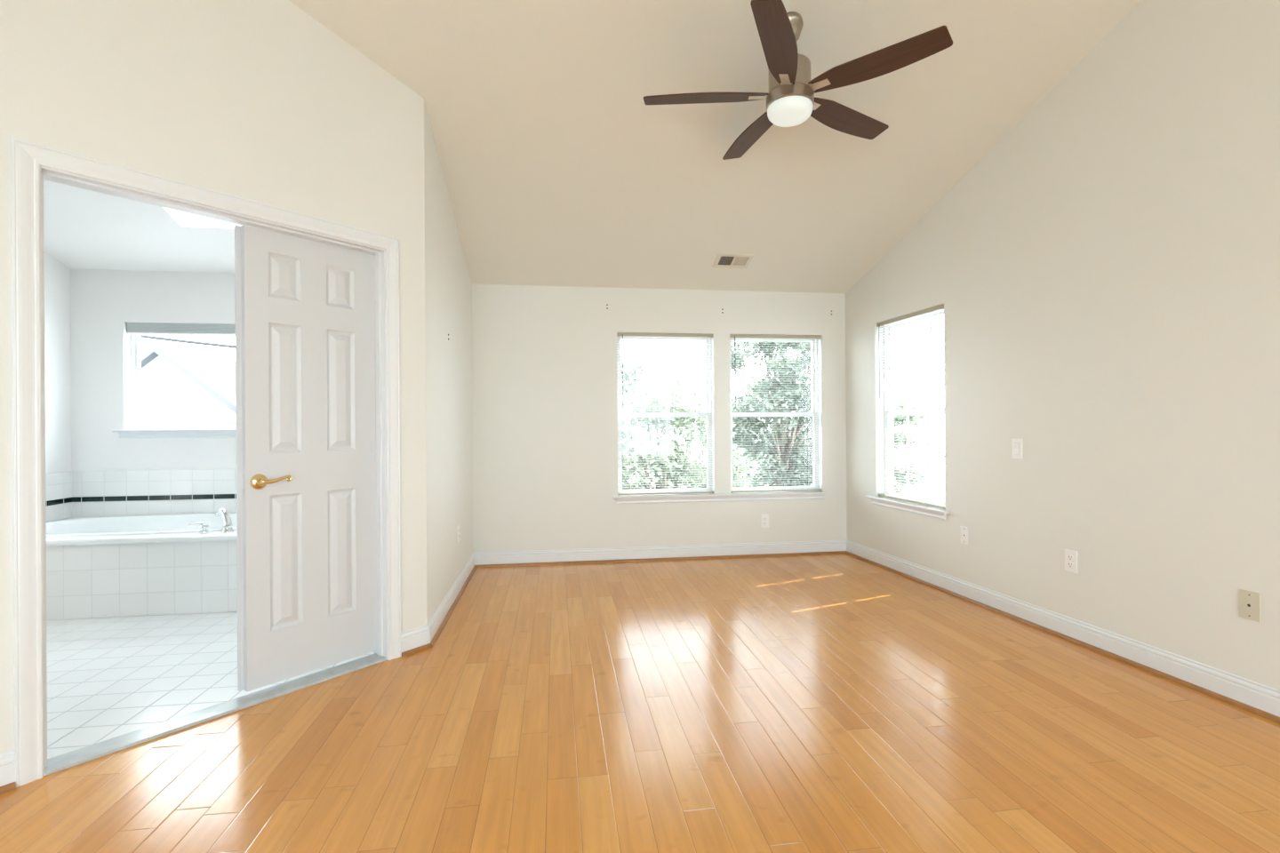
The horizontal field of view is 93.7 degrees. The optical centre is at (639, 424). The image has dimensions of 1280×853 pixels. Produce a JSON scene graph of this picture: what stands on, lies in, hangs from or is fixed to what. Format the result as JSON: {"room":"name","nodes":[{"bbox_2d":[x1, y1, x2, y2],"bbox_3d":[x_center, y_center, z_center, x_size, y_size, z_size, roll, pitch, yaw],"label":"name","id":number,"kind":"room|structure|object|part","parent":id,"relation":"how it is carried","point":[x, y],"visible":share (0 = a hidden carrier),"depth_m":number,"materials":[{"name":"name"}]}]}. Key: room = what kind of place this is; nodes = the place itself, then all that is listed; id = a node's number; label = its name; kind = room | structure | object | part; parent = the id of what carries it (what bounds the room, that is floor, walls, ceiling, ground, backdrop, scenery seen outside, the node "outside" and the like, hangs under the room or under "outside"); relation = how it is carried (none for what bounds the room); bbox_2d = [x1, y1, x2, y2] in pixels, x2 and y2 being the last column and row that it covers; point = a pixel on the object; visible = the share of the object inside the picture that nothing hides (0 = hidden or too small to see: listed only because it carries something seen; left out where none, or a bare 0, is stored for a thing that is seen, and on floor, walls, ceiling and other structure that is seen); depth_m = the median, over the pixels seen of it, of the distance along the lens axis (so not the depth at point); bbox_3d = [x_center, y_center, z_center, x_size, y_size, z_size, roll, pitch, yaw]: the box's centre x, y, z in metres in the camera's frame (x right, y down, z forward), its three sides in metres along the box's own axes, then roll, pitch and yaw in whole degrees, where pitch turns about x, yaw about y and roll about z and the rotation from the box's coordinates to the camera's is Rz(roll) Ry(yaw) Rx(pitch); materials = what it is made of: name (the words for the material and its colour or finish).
{"room":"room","nodes":[
{"label":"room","id":0,"kind":"room"},
{"bbox_2d":[0,750,15,794],"bbox_3d":[-2.085,1.110,1.830,0.030,0.116,0.249,0,0,37],"label":"baseboard","id":1,"kind":"structure","parent":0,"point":[7,764],"depth_m":1.92,"materials":[{"name":"white wood"}]},
{"bbox_3d":[-2.077,1.158,1.828,0.016,0.019,0.243,0,0,37],"label":"shoe moulding","id":2,"kind":"part","parent":1,"relation":"part of","materials":[{"name":"brown wood"}]},
{"bbox_2d":[44,250,71,473],"bbox_3d":[-4.039,-0.695,2.361,0.130,3.850,4.400,0,0,-8],"label":"wall","id":3,"kind":"structure","parent":0,"point":[57,276],"depth_m":4.38,"materials":[{"name":"paint"}]},
{"bbox_2d":[45,471,71,521],"bbox_3d":[-4.181,0.565,3.927,0.008,0.432,1.142,0,0,-8],"label":"tile","id":4,"kind":"structure","parent":3,"relation":"attached to","point":[58,485],"depth_m":4.37,"materials":[{"name":"white tile"}]},
{"bbox_2d":[45,497,71,506],"bbox_3d":[-4.175,0.560,3.927,0.002,0.036,1.140,0,0,-8],"label":"tile border","id":5,"kind":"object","parent":3,"relation":"attached to","point":[67,500],"depth_m":4.37,"materials":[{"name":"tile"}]},
{"bbox_2d":[9,136,401,787],"bbox_3d":[-1.664,0.118,2.511,0.144,2.094,1.353,0,0,37],"label":"door frame","id":6,"kind":"structure","parent":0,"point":[31,164],"depth_m":2.02,"materials":[{"name":"white wood"}]},
{"bbox_2d":[0,0,427,754],"bbox_3d":[-1.712,-0.585,2.458,0.115,3.700,1.800,0,0,37],"label":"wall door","id":7,"kind":"structure","parent":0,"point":[257,100],"depth_m":2.42,"materials":[{"name":"paint"}]},
{"bbox_2d":[401,624,432,656],"bbox_3d":[-1.145,1.104,3.077,0.030,0.116,0.167,0,0,37],"label":"baseboard","id":8,"kind":"structure","parent":7,"relation":"attached to","point":[415,640],"depth_m":3.07,"materials":[{"name":"white wood"}]},
{"bbox_3d":[-1.139,1.153,3.072,0.016,0.019,0.167,0,0,37],"label":"shoe moulding","id":9,"kind":"part","parent":8,"relation":"part of","materials":[{"name":"brown wood"}]},
{"bbox_2d":[234,224,376,692],"bbox_3d":[-1.496,0.141,2.761,0.104,1.979,0.602,0,0,37],"label":"door","id":10,"kind":"structure","parent":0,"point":[306,373],"depth_m":2.72,"materials":[{"name":"white paint"}]},
{"bbox_3d":[-1.683,0.245,2.549,0.025,0.056,0.001,0,0,37],"label":"latch plate","id":11,"kind":"part","parent":10,"relation":"part of","materials":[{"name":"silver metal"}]},
{"bbox_3d":[-1.619,0.245,2.565,0.047,0.068,0.068,0,0,37],"label":"handle","id":12,"kind":"part","parent":10,"relation":"part of","materials":[{"name":"gold metal"}]},
{"bbox_3d":[-1.573,0.237,2.595,0.027,0.034,0.127,0,0,37],"label":"lever","id":13,"kind":"part","parent":10,"relation":"part of","materials":[{"name":"gold metal"}]},
{"bbox_2d":[424,100,473,623],"bbox_3d":[-1.313,-0.362,4.021,0.130,3.150,1.792,0,0,-8],"label":"wall","id":14,"kind":"structure","parent":0,"point":[448,285],"depth_m":3.70,"materials":[{"name":"paint"}]},
{"bbox_2d":[427,552,476,646],"bbox_3d":[-1.223,1.105,4.022,0.030,0.116,1.796,0,0,-8],"label":"baseboard","id":15,"kind":"structure","parent":14,"relation":"attached to","point":[436,623],"depth_m":3.73,"materials":[{"name":"white wood"}]},
{"bbox_2d":[456,524,459,543],"bbox_3d":[-1.254,0.753,4.151,0.008,0.115,0.070,0,0,-8],"label":"electrical outlet","id":16,"kind":"object","parent":14,"relation":"attached to","point":[458,526],"visible":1,"depth_m":4.12,"materials":[{"name":"white plastic"}]},
{"bbox_2d":[70,268,846,552],"bbox_3d":[-1.133,-0.043,5.008,6.650,2.510,0.130,0,0,-8],"label":"wall","id":17,"kind":"structure","parent":0,"point":[545,358],"depth_m":5.00,"materials":[{"name":"paint"}]},
{"bbox_2d":[71,469,236,517],"bbox_3d":[-2.888,0.557,4.691,2.780,0.432,0.008,0,0,-8],"label":"tile","id":18,"kind":"structure","parent":17,"relation":"attached to","point":[183,482],"depth_m":4.57,"materials":[{"name":"white tile"}]},
{"bbox_2d":[72,494,236,502],"bbox_3d":[-2.883,0.553,4.686,2.772,0.036,0.002,0,0,-8],"label":"tile border","id":19,"kind":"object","parent":17,"relation":"attached to","point":[206,496],"depth_m":4.57,"materials":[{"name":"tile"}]},
{"bbox_2d":[112,429,235,438],"bbox_3d":[-3.330,0.065,4.653,1.300,0.064,0.112,0,0,-8],"label":"window sill","id":20,"kind":"structure","parent":17,"relation":"attached to","point":[123,433],"depth_m":4.58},
{"bbox_2d":[126,322,235,335],"bbox_3d":[-3.325,-0.742,4.682,1.205,0.084,0.046,0,0,-8],"label":"window shade","id":21,"kind":"object","parent":17,"relation":"attached to","point":[132,328],"visible":0.65,"depth_m":4.63,"materials":[{"name":"grey fabric"}]},
{"bbox_3d":[-3.325,-0.706,4.682,1.201,0.012,0.042,0,0,-8],"label":"rail","id":22,"kind":"part","parent":21,"relation":"part of","materials":[{"name":"white plastic"}]},
{"bbox_2d":[130,334,235,429],"bbox_3d":[-3.332,-0.374,4.747,1.213,0.822,0.075,0,0,-8],"label":"window","id":23,"kind":"structure","parent":17,"relation":"in","point":[135,339],"depth_m":4.65,"materials":[{"name":"white plastic"}]},
{"bbox_2d":[473,539,846,567],"bbox_3d":[0.244,1.095,5.120,3.241,0.116,0.030,0,0,-8],"label":"baseboard","id":24,"kind":"structure","parent":17,"relation":"attached to","point":[642,554],"depth_m":5.11,"materials":[{"name":"white wood"}]},
{"bbox_3d":[0.246,1.144,5.113,3.213,0.019,0.016,0,0,-8],"label":"shoe moulding","id":25,"kind":"part","parent":24,"relation":"part of","materials":[{"name":"brown wood"}]},
{"bbox_2d":[616,336,712,493],"bbox_3d":[0.211,-0.091,5.245,0.840,1.390,0.075,0,0,-8],"label":"window","id":26,"kind":"structure","parent":17,"relation":"in","point":[708,414],"depth_m":5.25,"materials":[{"name":"white plastic"}]},
{"bbox_3d":[0.208,-0.418,5.257,0.806,0.703,0.028,0,0,-8],"label":"sash","id":27,"kind":"part","parent":26,"relation":"part of","materials":[{"name":"glass"}]},
{"bbox_3d":[0.216,0.240,5.228,0.806,0.693,0.028,0,0,-8],"label":"sash","id":28,"kind":"part","parent":26,"relation":"part of","materials":[{"name":"white plastic"}]},
{"bbox_2d":[616,332,713,495],"bbox_3d":[0.224,-0.093,5.158,0.837,1.385,0.046,0,0,-8],"label":"mini blind","id":29,"kind":"object","parent":26,"relation":"attached to","point":[619,334],"visible":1,"depth_m":5.16,"materials":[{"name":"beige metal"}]},
{"bbox_3d":[-0.082,-0.086,5.122,0.001,1.356,0.028,0,0,-8],"label":"ladder cord","id":30,"kind":"part","parent":29,"relation":"part of","materials":[{"name":"white fabric"}]},
{"bbox_3d":[0.227,0.591,5.165,0.828,0.014,0.025,0,0,-8],"label":"rail","id":31,"kind":"part","parent":29,"relation":"part of","materials":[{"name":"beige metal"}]},
{"bbox_3d":[0.528,-0.090,5.208,0.001,1.356,0.028,0,0,-8],"label":"ladder cord","id":32,"kind":"part","parent":29,"relation":"part of","materials":[{"name":"white fabric"}]},
{"bbox_3d":[0.574,-0.298,5.193,0.008,0.940,0.005,0,0,-8],"label":"lift cord","id":33,"kind":"part","parent":29,"relation":"part of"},
{"bbox_2d":[613,490,828,503],"bbox_3d":[0.712,0.631,5.221,1.900,0.064,0.112,0,0,-8],"label":"window sill","id":34,"kind":"structure","parent":17,"relation":"attached to","point":[816,494],"depth_m":5.18,"materials":[{"name":"white wood"}]},
{"bbox_2d":[760,514,768,527],"bbox_3d":[1.093,0.843,5.250,0.070,0.115,0.008,0,0,-8],"label":"electrical outlet","id":35,"kind":"object","parent":17,"relation":"attached to","point":[764,518],"visible":1,"depth_m":5.25,"materials":[{"name":"white plastic"}]},
{"bbox_2d":[729,337,818,490],"bbox_3d":[1.187,-0.097,5.382,0.840,1.390,0.075,0,0,-8],"label":"window","id":36,"kind":"structure","parent":17,"relation":"in","point":[815,407],"depth_m":5.40,"materials":[{"name":"white plastic"}]},
{"bbox_3d":[1.183,-0.424,5.394,0.806,0.703,0.028,0,0,-8],"label":"sash","id":37,"kind":"part","parent":36,"relation":"part of","materials":[{"name":"clear glass"}]},
{"bbox_3d":[1.191,0.234,5.365,0.806,0.693,0.028,0,0,-8],"label":"sash","id":38,"kind":"part","parent":36,"relation":"part of","materials":[{"name":"white plastic"}]},
{"bbox_2d":[729,334,821,493],"bbox_3d":[1.199,-0.099,5.295,0.837,1.385,0.046,0,0,-8],"label":"mini blind","id":39,"kind":"object","parent":36,"relation":"attached to","point":[734,336],"visible":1,"depth_m":5.30,"materials":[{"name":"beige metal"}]},
{"bbox_3d":[0.893,-0.092,5.260,0.001,1.356,0.028,0,0,-8],"label":"ladder cord","id":40,"kind":"part","parent":39,"relation":"part of","materials":[{"name":"white fabric"}]},
{"bbox_3d":[1.202,0.585,5.302,0.828,0.014,0.025,0,0,-8],"label":"rail","id":41,"kind":"part","parent":39,"relation":"part of","materials":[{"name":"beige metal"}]},
{"bbox_3d":[1.503,-0.096,5.345,0.001,1.356,0.028,0,0,-8],"label":"ladder cord","id":42,"kind":"part","parent":39,"relation":"part of","materials":[{"name":"white fabric"}]},
{"bbox_3d":[1.549,-0.304,5.330,0.008,0.940,0.005,0,0,-8],"label":"lift cord","id":43,"kind":"part","parent":39,"relation":"part of","materials":[{"name":"white fabric"}]},
{"bbox_3d":[1.187,-0.097,5.382,0.840,1.390,0.075,0,0,-8],"label":"frame","id":44,"kind":"part","parent":36,"relation":"part of","materials":[{"name":"white plastic"}]},
{"bbox_2d":[43,0,1141,293],"bbox_3d":[-0.732,-1.869,2.828,6.840,1.455,4.402,0,0,-8],"label":"ceiling","id":45,"kind":"structure","parent":0,"point":[557,169],"depth_m":3.50,"materials":[{"name":"paint"}]},
{"bbox_2d":[172,209,222,221],"bbox_3d":[-2.714,-1.711,3.715,0.760,0.623,0.910,0,0,-8],"label":"skylight","id":46,"kind":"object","parent":45,"relation":"attached to","point":[182,215],"depth_m":4.10,"materials":[{"name":"glass"}]},
{"bbox_2d":[712,253,753,268],"bbox_3d":[0.738,-1.299,4.764,0.284,0.062,0.181,0,0,-8],"label":"ceiling vent","id":47,"kind":"object","parent":45,"relation":"in","point":[723,260],"visible":1,"depth_m":4.76,"materials":[{"name":"metal"}]},
{"bbox_2d":[643,0,952,159],"bbox_3d":[0.680,-1.674,2.862,1.328,0.480,1.311,0,0,-8],"label":"ceiling fan","id":48,"kind":"object","parent":45,"relation":"hanging from","point":[790,99],"visible":1,"depth_m":2.73,"materials":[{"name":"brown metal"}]},
{"bbox_3d":[0.310,-1.552,2.848,0.585,0.006,0.144,0,12,4],"label":"blade","id":49,"kind":"part","parent":48,"relation":"part of","materials":[{"name":"brown wood"}]},
{"bbox_3d":[0.597,-1.553,3.217,0.144,0.006,0.585,-13,3,-14],"label":"blade","id":50,"kind":"part","parent":48,"relation":"part of","materials":[{"name":"brown wood"}]},
{"bbox_3d":[0.571,-1.553,2.461,0.144,0.006,0.585,13,5,21],"label":"blade","id":51,"kind":"part","parent":48,"relation":"part of","materials":[{"name":"brown wood"}]},
{"bbox_3d":[0.708,-1.467,2.834,0.210,0.064,0.210,0,0,-8],"label":"lamp shade","id":52,"kind":"part","parent":48,"relation":"part of","materials":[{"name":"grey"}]},
{"bbox_3d":[1.037,-1.556,3.057,0.585,0.006,0.144,0,-12,-32],"label":"blade","id":53,"kind":"part","parent":48,"relation":"part of","materials":[{"name":"brown wood"}]},
{"bbox_3d":[1.020,-1.556,2.590,0.585,0.006,0.144,0,-12,40],"label":"blade","id":54,"kind":"part","parent":48,"relation":"part of","materials":[{"name":"brown wood"}]},
{"bbox_2d":[0,553,1279,852],"bbox_3d":[-0.333,1.180,1.165,6.950,0.054,7.802,0,0,-8],"label":"floor","id":55,"kind":"structure","parent":0,"point":[835,703],"depth_m":2.22,"materials":[{"name":"brown wood"}]},
{"bbox_2d":[46,512,237,620],"bbox_3d":[-2.814,0.891,4.185,2.760,0.552,1.007,0,0,-8],"label":"bathtub","id":56,"kind":"object","parent":55,"relation":"on","point":[148,564],"depth_m":3.68,"materials":[{"name":"white tile"}]},
{"bbox_3d":[-2.791,0.630,3.783,0.102,0.030,0.022,0,0,-8],"label":"lever","id":57,"kind":"part","parent":56,"relation":"part of","materials":[{"name":"silver metal"}]},
{"bbox_3d":[-2.782,0.649,3.784,0.120,0.068,0.056,0,0,-8],"label":"tap handle","id":58,"kind":"part","parent":56,"relation":"part of","materials":[{"name":"silver metal"}]},
{"bbox_2d":[215,508,233,532],"bbox_3d":[-2.664,0.609,3.834,0.138,0.146,0.066,0,0,13],"label":"faucet","id":59,"kind":"object","parent":56,"relation":"on","point":[228,524],"visible":1,"depth_m":3.82,"materials":[{"name":"silver metal"}]},
{"bbox_3d":[-2.666,0.596,3.845,0.131,0.119,0.043,0,0,25],"label":"spout","id":60,"kind":"part","parent":59,"relation":"part of","materials":[{"name":"silver metal"}]},
{"bbox_2d":[44,653,386,775],"bbox_3d":[-1.653,1.159,2.507,0.104,0.013,1.209,0,0,37],"label":"threshold","id":61,"kind":"object","parent":55,"relation":"on","point":[65,761],"visible":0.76,"depth_m":2.36,"materials":[{"name":"grey stone"}]},
{"bbox_2d":[845,0,1279,690],"bbox_3d":[2.672,-0.711,1.566,0.132,3.800,8.030,0,0,-11],"label":"wall","id":62,"kind":"structure","parent":0,"point":[1106,276],"depth_m":2.90,"materials":[{"name":"paint"}]},
{"bbox_2d":[864,495,948,519],"bbox_3d":[2.026,0.620,4.558,0.112,0.064,0.955,0,0,-11],"label":"window sill","id":63,"kind":"structure","parent":62,"relation":"attached to","point":[939,513],"depth_m":4.46,"materials":[{"name":"white wood"}]},
{"bbox_2d":[883,309,945,506],"bbox_3d":[2.121,-0.122,4.538,0.075,1.423,0.813,0,0,-11],"label":"window","id":64,"kind":"structure","parent":62,"relation":"in","point":[888,420],"depth_m":4.79,"materials":[{"name":"white plastic"}]},
{"bbox_2d":[876,304,945,509],"bbox_3d":[2.034,-0.124,4.521,0.046,1.418,0.810,0,0,-11],"label":"mini blind","id":65,"kind":"object","parent":64,"relation":"attached to","point":[941,307],"visible":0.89,"depth_m":4.50,"materials":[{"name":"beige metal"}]},
{"bbox_3d":[1.983,-0.119,4.811,0.028,1.389,0.001,0,0,-11],"label":"ladder cord","id":66,"kind":"part","parent":65,"relation":"part of","materials":[{"name":"white fabric"}]},
{"bbox_3d":[2.046,0.577,4.522,0.025,0.014,0.801,0,0,-11],"label":"rail","id":67,"kind":"part","parent":65,"relation":"part of","materials":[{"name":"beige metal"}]},
{"bbox_3d":[2.100,-0.119,4.234,0.028,1.389,0.001,0,0,-11],"label":"ladder cord","id":68,"kind":"part","parent":65,"relation":"part of","materials":[{"name":"white fabric"}]},
{"bbox_3d":[2.087,-0.327,4.185,0.005,0.973,0.008,0,0,-11],"label":"lift cord","id":69,"kind":"part","parent":65,"relation":"part of","materials":[{"name":"white fabric"}]},
{"bbox_3d":[2.106,0.227,4.535,0.028,0.690,0.779,0,0,-11],"label":"sash","id":70,"kind":"part","parent":64,"relation":"part of","materials":[{"name":"white plastic"}]},
{"bbox_3d":[2.131,-0.448,4.541,0.028,0.739,0.779,0,0,-11],"label":"sash","id":71,"kind":"part","parent":64,"relation":"part of","materials":[{"name":"clear glass"}]},
{"bbox_2d":[960,526,968,544],"bbox_3d":[2.129,0.726,3.936,0.008,0.115,0.070,0,0,-12],"label":"electrical outlet","id":72,"kind":"object","parent":62,"relation":"attached to","point":[964,531],"visible":1,"depth_m":3.93,"materials":[{"name":"white plastic"}]},
{"bbox_2d":[1012,439,1022,459],"bbox_3d":[2.209,0.141,3.517,0.010,0.115,0.070,0,0,-12],"label":"light switch","id":73,"kind":"object","parent":62,"relation":"attached to","point":[1017,444],"visible":1,"depth_m":3.51,"materials":[{"name":"white plastic"}]},
{"bbox_2d":[845,539,1279,723],"bbox_3d":[2.602,1.081,1.560,0.030,0.116,7.750,0,0,-11],"label":"baseboard","id":74,"kind":"structure","parent":62,"relation":"attached to","point":[1262,700],"depth_m":2.98,"materials":[{"name":"white wood"}]},
{"bbox_2d":[1064,549,1077,573],"bbox_3d":[2.282,0.723,3.179,0.008,0.115,0.070,0,0,-11],"label":"electrical outlet","id":75,"kind":"object","parent":62,"relation":"attached to","point":[1070,556],"visible":1,"depth_m":3.17,"materials":[{"name":"white plastic"}]},
{"bbox_2d":[1067,554,1073,560],"bbox_3d":[2.280,0.704,3.178,0.002,0.028,0.034,0,0,-11],"label":"receptacle","id":76,"kind":"object","parent":75,"relation":"attached to","point":[1070,557],"depth_m":3.18,"materials":[{"name":"white plastic"}]},
{"bbox_2d":[1067,561,1073,567],"bbox_3d":[2.280,0.743,3.178,0.002,0.028,0.034,0,0,-11],"label":"receptacle","id":77,"kind":"object","parent":75,"relation":"attached to","point":[1070,564],"depth_m":3.18,"materials":[{"name":"white plastic"}]},
{"bbox_2d":[1239,589,1261,622],"bbox_3d":[2.440,0.723,2.402,0.008,0.115,0.070,0,0,-11],"label":"cable jack","id":78,"kind":"object","parent":62,"relation":"attached to","point":[1249,601],"visible":1,"depth_m":2.40,"materials":[{"name":"beige plastic"}]},
{"label":"outside","id":79,"kind":"structure","parent":0,"visible":0},
{"bbox_2d":[626,449,944,501],"bbox_3d":[2.195,4.442,20.501,130.000,0.200,140.000,0,0,-8],"label":"ground","id":80,"kind":"structure","parent":79,"point":[901,458],"depth_m":55.00,"materials":[{"name":"white"}]},
{"bbox_2d":[140,344,235,424],"bbox_3d":[-12.864,1.084,19.726,10.000,6.700,9.850,0,0,-8],"label":"house","id":81,"kind":"structure","parent":80,"relation":"on","point":[178,387],"depth_m":17.29,"materials":[{"name":"white"}]},
{"bbox_2d":[620,362,704,488],"bbox_3d":[-0.826,1.339,16.130,5.366,6.054,3.217,0,0,-8],"label":"tree","id":82,"kind":"object","parent":80,"relation":"on","point":[629,374],"visible":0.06,"depth_m":15.87,"materials":[{"name":"green plant"}]},
{"bbox_2d":[621,371,762,489],"bbox_3d":[0.372,1.732,9.819,3.123,5.254,2.247,0,0,-37],"label":"tree","id":83,"kind":"object","parent":80,"relation":"on","point":[626,403],"visible":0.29,"depth_m":9.67,"materials":[{"name":"green plant"}]},
{"bbox_2d":[696,341,813,487],"bbox_3d":[3.017,0.805,12.842,3.637,7.072,2.880,0,0,1],"label":"tree","id":84,"kind":"object","parent":80,"relation":"on","point":[801,388],"visible":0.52,"depth_m":12.25,"materials":[{"name":"green plant"}]},
{"bbox_2d":[698,377,813,487],"bbox_3d":[3.934,1.433,17.712,4.719,5.811,3.529,0,0,11],"label":"tree","id":85,"kind":"object","parent":80,"relation":"on","point":[755,380],"visible":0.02,"depth_m":16.93,"materials":[{"name":"green plant"}]},
{"bbox_2d":[893,395,927,494],"bbox_3d":[8.459,1.243,21.988,3.764,6.131,3.628,0,0,17],"label":"tree","id":86,"kind":"object","parent":80,"relation":"on","point":[901,438],"visible":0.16,"depth_m":21.09,"materials":[{"name":"green plant"}]},
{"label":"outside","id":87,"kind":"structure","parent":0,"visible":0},
{"bbox_2d":[140,334,235,348],"bbox_3d":[-5.479,-1.131,7.310,6.003,0.638,0.038,0,0,-8],"label":"overhead cable","id":88,"kind":"object","parent":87,"point":[141,336],"visible":0.19,"depth_m":7.29,"materials":[{"name":"black metal"}]}
]}

